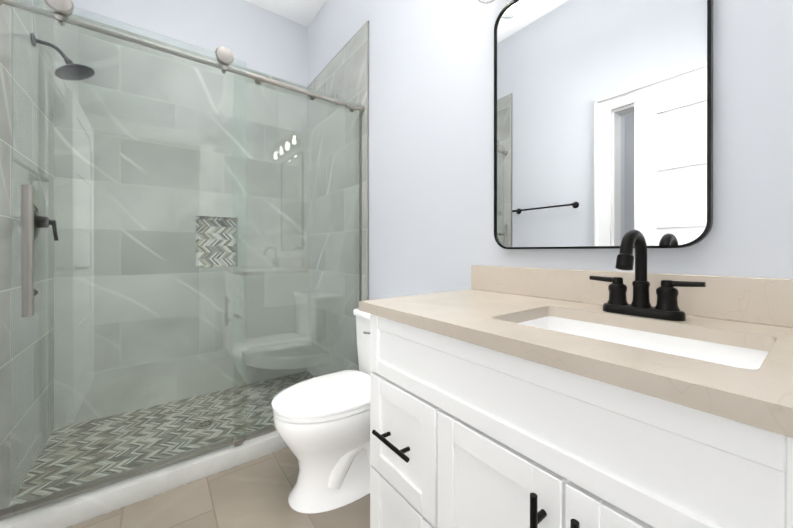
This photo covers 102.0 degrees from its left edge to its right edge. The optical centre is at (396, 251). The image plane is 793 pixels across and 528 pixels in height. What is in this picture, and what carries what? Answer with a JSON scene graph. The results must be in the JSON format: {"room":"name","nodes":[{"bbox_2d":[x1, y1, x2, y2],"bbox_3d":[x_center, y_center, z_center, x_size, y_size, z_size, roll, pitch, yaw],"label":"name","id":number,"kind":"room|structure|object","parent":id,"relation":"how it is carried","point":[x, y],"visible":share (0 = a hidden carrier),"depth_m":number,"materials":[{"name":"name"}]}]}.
{"room":"bathroom","nodes":[
{"label":"bathroom","id":0,"kind":"room"},
{"bbox_2d":[72,0,307,86],"bbox_3d":[-1.479,-0.470,2.463,1.820,3.050,0.190,0,0,-37],"label":"wall","id":1,"kind":"structure","parent":0,"point":[257,38],"depth_m":2.45,"materials":[{"name":"grey paint"}]},
{"bbox_2d":[54,14,306,427],"bbox_3d":[-1.446,-0.200,2.419,1.560,2.510,0.100,0,0,-37],"label":"shower wall tile","id":2,"kind":"structure","parent":1,"relation":"attached to","point":[124,274],"depth_m":2.24,"materials":[{"name":"tile"}]},
{"bbox_2d":[245,0,325,26],"bbox_3d":[-0.606,-2.044,1.288,1.820,0.100,3.114,0,0,-37],"label":"ceiling","id":3,"kind":"structure","parent":0,"point":[303,12],"depth_m":2.63,"materials":[{"name":"white paint"}]},
{"bbox_2d":[308,0,792,299],"bbox_3d":[0.076,-0.469,1.798,0.120,3.050,3.114,0,0,-37],"label":"wall","id":4,"kind":"structure","parent":0,"point":[431,146],"depth_m":1.37,"materials":[{"name":"grey paint"}]},
{"bbox_2d":[307,20,368,376],"bbox_3d":[-0.482,-0.202,2.438,0.012,2.514,1.020,0,0,-37],"label":"shower wall tile","id":5,"kind":"structure","parent":4,"relation":"attached to","point":[344,73],"depth_m":2.35,"materials":[{"name":"grey tile"}]},
{"bbox_2d":[478,0,494,3],"bbox_3d":[0.523,-1.046,0.976,0.139,0.215,0.682,0,0,-37],"label":"sconce","id":6,"kind":"object","parent":4,"relation":"attached to","point":[485,1],"visible":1,"depth_m":1.21,"materials":[{"name":"white glass"}]},
{"bbox_2d":[494,0,712,248],"bbox_3d":[0.570,-0.467,1.011,0.022,0.916,0.612,0,0,-37],"label":"mirror","id":7,"kind":"object","parent":4,"relation":"attached to","point":[603,124],"visible":0.98,"depth_m":0.95,"materials":[{"name":"black mirror"}]},
{"bbox_3d":[-1.288,-0.468,0.783,0.120,3.050,3.114,0,0,-37],"label":"wall","id":8,"kind":"structure","parent":0,"visible":0},
{"bbox_2d":[0,0,53,509],"bbox_3d":[-1.741,-0.201,1.502,0.012,2.514,1.020,0,0,-37],"label":"shower wall tile","id":9,"kind":"structure","parent":8,"relation":"attached to","point":[7,337],"depth_m":1.47,"materials":[{"name":"grey tile"}]},
{"bbox_2d":[34,205,58,240],"bbox_3d":[-1.765,-0.146,1.616,0.089,0.179,0.172,0,0,-37],"label":"shower valve","id":10,"kind":"object","parent":9,"relation":"attached to","point":[45,223],"depth_m":1.60,"materials":[{"name":"black metal"}]},
{"bbox_2d":[31,33,94,80],"bbox_3d":[-1.710,-0.989,1.656,0.226,0.181,0.162,0,0,-37],"label":"shower head","id":11,"kind":"object","parent":9,"relation":"attached to","point":[67,61],"depth_m":1.65},
{"label":"outside","id":12,"kind":"structure","parent":0,"visible":0},
{"bbox_2d":[8,371,369,527],"bbox_3d":[-0.195,1.108,0.078,2.610,0.100,5.554,0,0,-37],"label":"floor","id":13,"kind":"structure","parent":12,"point":[144,457],"depth_m":1.53,"materials":[{"name":"tile"}]},
{"bbox_2d":[0,431,286,527],"bbox_3d":[-0.847,1.016,1.616,1.580,0.080,0.124,0,0,-37],"label":"curb","id":14,"kind":"object","parent":13,"relation":"on","point":[71,511],"visible":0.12,"depth_m":1.37,"materials":[{"name":"stone"}]},
{"bbox_2d":[0,0,363,519],"bbox_3d":[-0.827,-0.012,1.588,1.556,1.976,0.140,0,0,-37],"label":"shower enclosure","id":15,"kind":"object","parent":14,"relation":"on","point":[61,14],"visible":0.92,"depth_m":1.42,"materials":[{"name":"clear glass"}]},
{"bbox_2d":[196,420,214,428],"bbox_3d":[-1.167,1.052,1.963,0.104,0.005,0.104,0,0,-37],"label":"shower drain","id":16,"kind":"object","parent":13,"relation":"on","point":[205,423],"depth_m":1.96,"materials":[{"name":"silver metal"}]},
{"bbox_2d":[272,308,372,513],"bbox_3d":[-0.220,0.683,1.508,0.698,0.746,0.444,0,0,-37],"label":"toilet","id":17,"kind":"object","parent":13,"relation":"on","point":[322,424],"visible":0.62,"depth_m":1.34,"materials":[{"name":"white ceramic"}]},
{"bbox_2d":[359,265,792,527],"bbox_3d":[0.369,0.557,0.819,0.576,1.000,0.912,0,0,-37],"label":"bathroom vanity","id":18,"kind":"object","parent":13,"relation":"on","point":[512,397],"visible":1,"depth_m":0.61,"materials":[{"name":"white paint"}]},
{"bbox_2d":[589,229,705,320],"bbox_3d":[0.569,0.051,0.769,0.156,0.210,0.234,0,0,-37],"label":"faucet","id":19,"kind":"object","parent":18,"relation":"on","point":[666,307],"visible":1,"depth_m":0.77,"materials":[{"name":"black metal"}]}
]}

